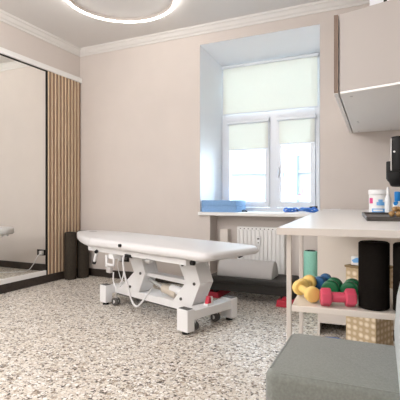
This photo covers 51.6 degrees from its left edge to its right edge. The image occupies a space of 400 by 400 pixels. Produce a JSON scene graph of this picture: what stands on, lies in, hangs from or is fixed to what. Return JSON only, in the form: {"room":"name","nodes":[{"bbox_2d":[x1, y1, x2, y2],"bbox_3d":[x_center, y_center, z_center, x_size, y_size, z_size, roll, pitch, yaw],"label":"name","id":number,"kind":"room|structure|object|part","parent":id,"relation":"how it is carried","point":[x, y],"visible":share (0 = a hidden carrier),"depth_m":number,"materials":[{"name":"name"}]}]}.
{"room":"physiotherapy room","nodes":[
{"label":"physiotherapy room","id":0,"kind":"room"},
{"bbox_2d":[0,21,79,76],"bbox_3d":[-3.293,-0.485,2.208,0.300,2.970,8.600,0,0,25],"label":"wall","id":1,"kind":"structure","parent":0,"point":[13,39],"depth_m":4.84,"materials":[{"name":"beige paint"}]},
{"bbox_2d":[0,53,47,284],"bbox_3d":[-2.951,-0.315,2.554,0.025,2.440,5.317,0,0,25],"label":"wall mirror","id":2,"kind":"object","parent":1,"relation":"attached to","point":[23,86],"visible":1,"depth_m":4.63,"materials":[{"name":"clear glass"}]},
{"bbox_2d":[0,271,64,293],"bbox_3d":[-3.270,0.953,1.866,0.030,0.095,8.000,0,0,25],"label":"baseboard","id":3,"kind":"structure","parent":1,"relation":"attached to","point":[4,288],"depth_m":4.71,"materials":[{"name":"black wood"}]},
{"bbox_2d":[0,9,80,56],"bbox_3d":[-3.250,-1.927,1.857,0.075,0.085,8.000,0,0,25],"label":"crown molding","id":4,"kind":"structure","parent":1,"relation":"attached to","point":[5,17],"depth_m":4.79,"materials":[{"name":"white paint"}]},
{"bbox_2d":[0,47,81,82],"bbox_3d":[-3.267,-1.566,1.865,0.036,0.062,8.000,0,0,25],"label":"ledge","id":5,"kind":"object","parent":1,"relation":"attached to","point":[3,51],"visible":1,"depth_m":4.81,"materials":[{"name":"white paint"}]},
{"bbox_2d":[48,71,79,273],"bbox_3d":[-1.708,-0.315,5.230,0.018,2.440,0.577,0,0,25],"label":"wall panel","id":6,"kind":"object","parent":1,"relation":"attached to","point":[63,92],"visible":0.8,"depth_m":5.18,"materials":[{"name":"wood"}]},
{"bbox_2d":[0,0,321,47],"bbox_3d":[-1.231,-2.070,1.247,4.850,0.200,8.600,0,0,25],"label":"ceiling","id":7,"kind":"structure","parent":0,"point":[58,18],"depth_m":4.42,"materials":[{"name":"paint"}]},
{"bbox_2d":[65,0,175,22],"bbox_3d":[-0.769,-1.947,3.988,1.072,0.046,1.072,0,0,25],"label":"ring light","id":8,"kind":"object","parent":7,"relation":"attached to","point":[72,3],"visible":1,"depth_m":4.40,"materials":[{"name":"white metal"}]},
{"bbox_2d":[0,276,394,399],"bbox_3d":[-1.231,1.060,1.247,4.850,0.120,8.600,0,0,25],"label":"floor","id":9,"kind":"structure","parent":0,"point":[58,341],"depth_m":2.83,"materials":[{"name":"stone"}]},
{"bbox_2d":[64,232,76,279],"bbox_3d":[-1.618,0.706,5.173,0.144,0.588,0.146,0,0,-30],"label":"exercise mat","id":10,"kind":"object","parent":9,"relation":"on","point":[70,238],"visible":1,"depth_m":5.11,"materials":[{"name":"plastic"}]},
{"bbox_2d":[77,230,88,277],"bbox_3d":[-1.496,0.701,5.287,0.148,0.598,0.148,0,0,25],"label":"exercise mat","id":11,"kind":"object","parent":9,"relation":"on","point":[82,249],"visible":0.62,"depth_m":5.22,"materials":[{"name":"plastic"}]},
{"bbox_2d":[77,230,258,334],"bbox_3d":[-0.556,0.678,3.857,2.300,0.644,0.704,0,0,44],"label":"table","id":12,"kind":"object","parent":9,"relation":"on","point":[191,301],"visible":1,"depth_m":3.39,"materials":[{"name":"white plastic"}]},
{"bbox_2d":[77,230,142,245],"bbox_3d":[-1.095,0.400,4.372,0.808,0.088,0.670,0,0,44],"label":"cushion","id":13,"kind":"object","parent":12,"relation":"on","point":[85,236],"depth_m":4.20,"materials":[{"name":"white leather"}]},
{"bbox_3d":[-0.607,0.466,3.905,1.940,0.045,0.566,0,0,44],"label":"frame","id":14,"kind":"part","parent":12,"relation":"part of","materials":[{"name":"white"}]},
{"bbox_3d":[-0.262,0.672,3.535,0.650,0.040,0.093,0,0,44],"label":"link rail","id":15,"kind":"part","parent":12,"relation":"part of","materials":[{"name":"white metal"}]},
{"bbox_3d":[-0.255,0.785,3.527,0.180,0.101,0.076,0,0,44],"label":"motor","id":16,"kind":"part","parent":12,"relation":"part of","materials":[{"name":"beige plastic"}]},
{"bbox_2d":[89,234,258,261],"bbox_3d":[-0.263,0.402,3.576,1.488,0.084,0.670,0,0,44],"label":"cushion","id":17,"kind":"object","parent":12,"relation":"on","point":[178,249],"depth_m":3.32,"materials":[{"name":"white leather"}]},
{"bbox_3d":[-0.183,0.765,3.465,0.167,0.085,0.068,0,0,40],"label":"motor","id":18,"kind":"part","parent":12,"relation":"part of","materials":[{"name":"white"}]},
{"bbox_2d":[208,272,298,307],"bbox_3d":[0.538,0.888,4.201,0.930,0.224,0.510,0,0,25],"label":"step platform","id":19,"kind":"object","parent":9,"relation":"on","point":[221,285],"visible":0.54,"depth_m":4.02,"materials":[{"name":"grey plastic"}]},
{"bbox_2d":[217,258,277,279],"bbox_3d":[0.483,0.696,4.199,0.572,0.160,0.244,0,0,25],"label":"bolster","id":20,"kind":"object","parent":19,"relation":"on","point":[258,269],"visible":0.94,"depth_m":4.11,"materials":[{"name":"grey leather"}]},
{"bbox_3d":[0.741,0.698,4.079,0.002,0.149,0.227,0,0,25],"label":"panel","id":21,"kind":"part","parent":20,"relation":"part of","materials":[{"name":"grey leather"}]},
{"bbox_3d":[0.882,0.887,4.057,0.145,0.105,0.380,0,0,25],"label":"leg","id":22,"kind":"part","parent":19,"relation":"part of","materials":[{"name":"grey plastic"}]},
{"bbox_2d":[304,250,316,276],"bbox_3d":[1.038,0.741,3.891,0.126,0.518,0.126,0,0,25],"label":"foam mat","id":23,"kind":"object","parent":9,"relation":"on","point":[310,256],"visible":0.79,"depth_m":3.84,"materials":[{"name":"green"}]},
{"bbox_2d":[266,285,399,399],"bbox_3d":[0.447,0.523,1.144,0.470,0.955,0.440,0,0,23],"label":"upholstered chair","id":24,"kind":"object","parent":9,"relation":"on","point":[307,367],"visible":1,"depth_m":1.09,"materials":[{"name":"grey fabric"}]},
{"bbox_3d":[0.413,0.540,1.181,0.380,0.171,0.370,0,0,23],"label":"seat","id":25,"kind":"part","parent":24,"relation":"part of","materials":[{"name":"grey fabric"}]},
{"bbox_3d":[0.594,0.333,1.080,0.148,0.575,0.440,0,0,23],"label":"backrest","id":26,"kind":"part","parent":24,"relation":"part of","materials":[{"name":"grey fabric"}]},
{"bbox_2d":[277,209,399,339],"bbox_3d":[1.066,0.549,2.629,0.700,0.901,2.792,0,0,20],"label":"desk","id":27,"kind":"object","parent":9,"relation":"on","point":[324,222],"visible":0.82,"depth_m":1.49,"materials":[{"name":"white laminate"}]},
{"bbox_3d":[0.323,0.562,1.499,0.017,0.876,0.017,0,0,20],"label":"leg","id":28,"kind":"part","parent":27,"relation":"part of","materials":[{"name":"grey paint"}]},
{"bbox_3d":[0.461,0.562,1.885,0.017,0.876,0.017,0,0,20],"label":"leg","id":29,"kind":"part","parent":27,"relation":"part of","materials":[{"name":"grey paint"}]},
{"bbox_2d":[292,280,319,302],"bbox_3d":[0.402,0.348,1.570,0.058,0.062,0.133,0,0,-12],"label":"dumbbell","id":30,"kind":"object","parent":27,"relation":"on","point":[299,287],"visible":0.95,"depth_m":1.52,"materials":[{"name":"yellow plastic"}]},
{"bbox_3d":[0.402,0.348,1.570,0.028,0.028,0.074,0,2,-12],"label":"handle","id":31,"kind":"part","parent":30,"relation":"part of","materials":[{"name":"yellow plastic"}]},
{"bbox_2d":[298,275,316,286],"bbox_3d":[0.438,0.351,1.713,0.060,0.060,0.125,0,0,31],"label":"dumbbell","id":32,"kind":"object","parent":27,"relation":"on","point":[310,280],"visible":0.49,"depth_m":1.73,"materials":[{"name":"yellow plastic"}]},
{"bbox_2d":[315,273,330,288],"bbox_3d":[0.529,0.354,1.786,0.054,0.054,0.110,0,0,35],"label":"dumbbell","id":33,"kind":"object","parent":27,"relation":"on","point":[324,277],"visible":0.56,"depth_m":1.74,"materials":[{"name":"blue plastic"}]},
{"bbox_2d":[321,277,342,291],"bbox_3d":[0.521,0.348,1.630,0.067,0.067,0.100,0,0,29],"label":"dumbbell","id":34,"kind":"object","parent":27,"relation":"on","point":[334,283],"visible":0.67,"depth_m":1.59,"materials":[{"name":"green plastic"}]},
{"bbox_2d":[319,288,356,306],"bbox_3d":[0.489,0.348,1.468,0.122,0.065,0.056,0,0,8],"label":"dumbbell","id":35,"kind":"object","parent":27,"relation":"on","point":[349,296],"visible":1,"depth_m":1.45,"materials":[{"name":"red plastic"}]},
{"bbox_3d":[0.489,0.348,1.468,0.046,0.037,0.037,0,0,8],"label":"handle","id":36,"kind":"part","parent":35,"relation":"part of","materials":[{"name":"red plastic"}]},
{"bbox_2d":[292,288,395,319],"bbox_3d":[0.689,0.393,1.587,0.610,0.022,0.428,0,0,20],"label":"shelf","id":37,"kind":"object","parent":27,"relation":"attached to","point":[300,304],"depth_m":1.45,"materials":[{"name":"beige"}]},
{"bbox_2d":[340,278,357,295],"bbox_3d":[0.586,0.348,1.607,0.067,0.067,0.100,0,0,29],"label":"dumbbell","id":38,"kind":"object","parent":27,"relation":"on","point":[352,283],"visible":0.52,"depth_m":1.57,"materials":[{"name":"green plastic"}]},
{"bbox_2d":[358,240,389,310],"bbox_3d":[0.610,0.265,1.453,0.102,0.232,0.102,0,0,25],"label":"foam roller","id":39,"kind":"object","parent":27,"relation":"on","point":[373,255],"visible":1,"depth_m":1.41,"materials":[{"name":"black plastic"}]},
{"bbox_2d":[368,190,385,211],"bbox_3d":[1.235,0.018,2.856,0.136,0.162,0.136,0,0,25],"label":"tub","id":40,"kind":"object","parent":27,"relation":"on","point":[376,197],"visible":0.75,"depth_m":2.80,"materials":[{"name":"white plastic"}]},
{"bbox_3d":[1.235,-0.048,2.856,0.136,0.032,0.136,0,0,25],"label":"lid","id":41,"kind":"part","parent":40,"relation":"part of","materials":[{"name":"white plastic"}]},
{"bbox_2d":[362,212,399,221],"bbox_3d":[1.052,0.088,2.102,0.410,0.020,0.670,0,0,20],"label":"serving tray","id":42,"kind":"object","parent":27,"relation":"on","point":[369,216],"visible":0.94,"depth_m":1.88,"materials":[{"name":"grey"}]},
{"bbox_2d":[385,187,390,211],"bbox_3d":[1.203,0.011,2.650,0.038,0.175,0.038,0,0,25],"label":"bottle","id":43,"kind":"object","parent":27,"relation":"on","point":[387,198],"visible":0.73,"depth_m":2.64,"materials":[{"name":"white plastic"}]},
{"bbox_2d":[386,136,399,186],"bbox_3d":[1.260,-0.145,2.568,0.192,0.487,0.124,0,0,25],"label":"machine","id":44,"kind":"object","parent":27,"relation":"on","point":[392,166],"visible":1,"depth_m":2.55,"materials":[{"name":"black plastic"}]},
{"bbox_3d":[1.193,-0.179,2.605,0.039,0.115,0.040,0,0,25],"label":"tank","id":45,"kind":"part","parent":44,"relation":"part of","materials":[{"name":"black plastic"}]},
{"bbox_2d":[393,242,399,311],"bbox_3d":[0.706,0.265,1.394,0.102,0.232,0.102,0,0,25],"label":"foam roller","id":46,"kind":"object","parent":27,"relation":"on","point":[396,246],"visible":0.77,"depth_m":1.39,"materials":[{"name":"black"}]},
{"bbox_2d":[393,192,399,206],"bbox_3d":[1.182,0.027,2.478,0.052,0.143,0.061,0,0,25],"label":"bottle","id":47,"kind":"object","parent":27,"relation":"on","point":[396,202],"visible":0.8,"depth_m":2.46,"materials":[{"name":"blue plastic"}]},
{"bbox_2d":[318,236,399,340],"bbox_3d":[1.345,0.563,3.406,0.660,0.874,1.000,0,0,20],"label":"base cabinet","id":48,"kind":"object","parent":9,"relation":"on","point":[334,252],"visible":0.24,"depth_m":3.00,"materials":[{"name":"beige"}]},
{"bbox_2d":[344,264,392,345],"bbox_3d":[1.040,0.701,2.540,0.212,0.590,0.212,0,0,-37],"label":"wicker hamper","id":49,"kind":"object","parent":9,"relation":"on","point":[379,331],"visible":0.19,"depth_m":2.48,"materials":[{"name":"brown wicker"}]},
{"bbox_2d":[351,255,357,265],"bbox_3d":[0.961,0.378,2.541,0.041,0.055,0.056,0,0,-45],"label":"pack","id":50,"kind":"object","parent":49,"relation":"on","point":[354,259],"visible":0.55,"depth_m":2.53,"materials":[{"name":"white"}]},
{"bbox_2d":[80,4,399,276],"bbox_3d":[0.459,-0.485,4.872,4.250,2.970,0.600,0,0,25],"label":"wall","id":51,"kind":"structure","parent":0,"point":[140,105],"depth_m":4.93,"materials":[{"name":"beige paint"}]},
{"bbox_2d":[89,268,183,284],"bbox_3d":[-0.135,0.953,4.806,3.170,0.095,0.022,0,0,25],"label":"baseboard","id":52,"kind":"structure","parent":51,"relation":"attached to","point":[92,271],"depth_m":5.24,"materials":[{"name":"black wood"}]},
{"bbox_2d":[80,0,369,56],"bbox_3d":[0.317,-1.927,4.566,4.250,0.085,0.075,0,0,25],"label":"crown molding","id":53,"kind":"structure","parent":51,"relation":"attached to","point":[324,5],"depth_m":4.57,"materials":[{"name":"white paint"}]},
{"bbox_2d":[220,229,230,258],"bbox_3d":[0.293,0.672,4.783,0.095,0.655,0.098,0,0,25],"label":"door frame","id":54,"kind":"structure","parent":51,"relation":"attached to","point":[225,234],"depth_m":4.74,"materials":[{"name":"beige"}]},
{"bbox_2d":[198,53,319,216],"bbox_3d":[0.714,-0.730,4.701,1.367,1.831,0.575,0,0,25],"label":"window","id":55,"kind":"structure","parent":51,"relation":"in","point":[273,159],"depth_m":4.85,"materials":[{"name":"white plastic"}]},
{"bbox_2d":[202,206,245,211],"bbox_3d":[0.277,0.115,4.813,0.420,0.066,0.330,0,0,25],"label":"pad","id":56,"kind":"object","parent":55,"relation":"on","point":[204,208],"visible":0.83,"depth_m":4.67,"materials":[{"name":"blue plastic"}]},
{"bbox_2d":[202,200,245,205],"bbox_3d":[0.277,0.048,4.813,0.420,0.066,0.330,0,0,25],"label":"pad","id":57,"kind":"object","parent":56,"relation":"on","point":[204,202],"visible":1,"depth_m":4.67,"materials":[{"name":"blue plastic"}]},
{"bbox_2d":[227,118,268,152],"bbox_3d":[0.573,-0.741,4.967,0.517,0.408,0.044,0,0,25],"label":"roller blind","id":58,"kind":"object","parent":55,"relation":"attached to","point":[245,134],"visible":1,"depth_m":4.97,"materials":[{"name":"white fabric"}]},
{"bbox_3d":[0.580,-0.436,5.014,0.551,1.067,0.060,0,0,25],"label":"sash","id":59,"kind":"part","parent":55,"relation":"part of","materials":[{"name":"white plastic"}]},
{"bbox_3d":[0.699,0.168,4.669,1.367,0.037,0.505,0,0,25],"label":"sill","id":60,"kind":"part","parent":55,"relation":"part of","materials":[{"name":"white paint"}]},
{"bbox_2d":[221,53,318,115],"bbox_3d":[0.797,-1.332,4.866,1.160,0.602,0.036,0,0,25],"label":"roller blind","id":61,"kind":"object","parent":55,"relation":"attached to","point":[287,83],"visible":1,"depth_m":4.86,"materials":[{"name":"white fabric"}]},
{"bbox_2d":[277,114,315,146],"bbox_3d":[1.099,-0.765,4.721,0.432,0.360,0.044,0,0,25],"label":"roller blind","id":62,"kind":"object","parent":55,"relation":"attached to","point":[293,129],"visible":1,"depth_m":4.72,"materials":[{"name":"white fabric"}]},
{"bbox_3d":[1.107,-0.436,4.769,0.438,1.067,0.060,0,0,25],"label":"sash","id":63,"kind":"part","parent":55,"relation":"part of","materials":[{"name":"white plastic"}]},
{"bbox_2d":[283,206,318,212],"bbox_3d":[1.066,0.111,4.388,0.377,0.073,0.164,0,0,25],"label":"band","id":64,"kind":"object","parent":55,"relation":"on","point":[314,208],"visible":0.98,"depth_m":4.37,"materials":[{"name":"blue rubber"}]},
{"bbox_2d":[200,24,319,211],"bbox_3d":[0.734,-0.810,4.745,1.339,1.919,0.599,0,0,25],"label":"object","id":65,"kind":"structure","parent":51,"relation":"attached to","point":[303,40],"depth_m":4.83,"materials":[{"name":"white paint"}]},
{"bbox_2d":[237,226,286,274],"bbox_3d":[0.679,0.653,4.587,0.545,0.686,0.128,0,0,25],"label":"radiator","id":66,"kind":"object","parent":51,"relation":"attached to","point":[271,246],"visible":0.42,"depth_m":4.52,"materials":[{"name":"white metal"}]},
{"bbox_2d":[334,0,399,132],"bbox_3d":[1.470,-0.891,3.053,0.860,0.492,1.837,0,0,25],"label":"upper cabinet","id":67,"kind":"object","parent":51,"relation":"attached to","point":[366,39],"visible":1,"depth_m":2.49,"materials":[{"name":"grey"}]},
{"bbox_3d":[0.943,-0.892,2.799,0.026,0.489,0.541,0,0,23],"label":"door","id":68,"kind":"part","parent":67,"relation":"part of","materials":[{"name":"white paint"}]},
{"bbox_3d":[1.156,-0.892,3.299,0.026,0.489,0.541,0,0,23],"label":"door","id":69,"kind":"part","parent":67,"relation":"part of","materials":[{"name":"white paint"}]},
{"bbox_3d":[1.369,-0.892,3.800,0.026,0.489,0.541,0,0,23],"label":"door","id":70,"kind":"part","parent":67,"relation":"part of","materials":[{"name":"white paint"}]},
{"bbox_2d":[370,0,387,5],"bbox_3d":[1.351,-1.316,2.709,0.420,0.360,0.304,0,0,28],"label":"storage box","id":71,"kind":"object","parent":67,"relation":"on","point":[372,2],"visible":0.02,"depth_m":2.66,"materials":[{"name":"white paint"}]},
{"label":"outside","id":72,"kind":"structure","parent":0,"visible":0},
{"bbox_3d":[3.986,2.250,19.833,26.000,0.100,29.300,0,0,25],"label":"ground","id":73,"kind":"structure","parent":72,"visible":0},
{"bbox_2d":[231,143,310,211],"bbox_3d":[3.966,-2.550,20.973,18.000,9.500,5.250,0,0,25],"label":"building","id":74,"kind":"structure","parent":73,"relation":"on","point":[247,166],"depth_m":18.83,"materials":[{"name":"paint"}]},
{"bbox_3d":[1.534,-0.550,19.426,0.580,0.880,0.010,0,0,25],"label":"pane","id":75,"kind":"part","parent":74,"relation":"part of","materials":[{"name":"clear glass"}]},
{"bbox_3d":[2.894,-0.550,18.792,0.580,0.880,0.010,0,0,25],"label":"pane","id":76,"kind":"part","parent":74,"relation":"part of","materials":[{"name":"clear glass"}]}
]}

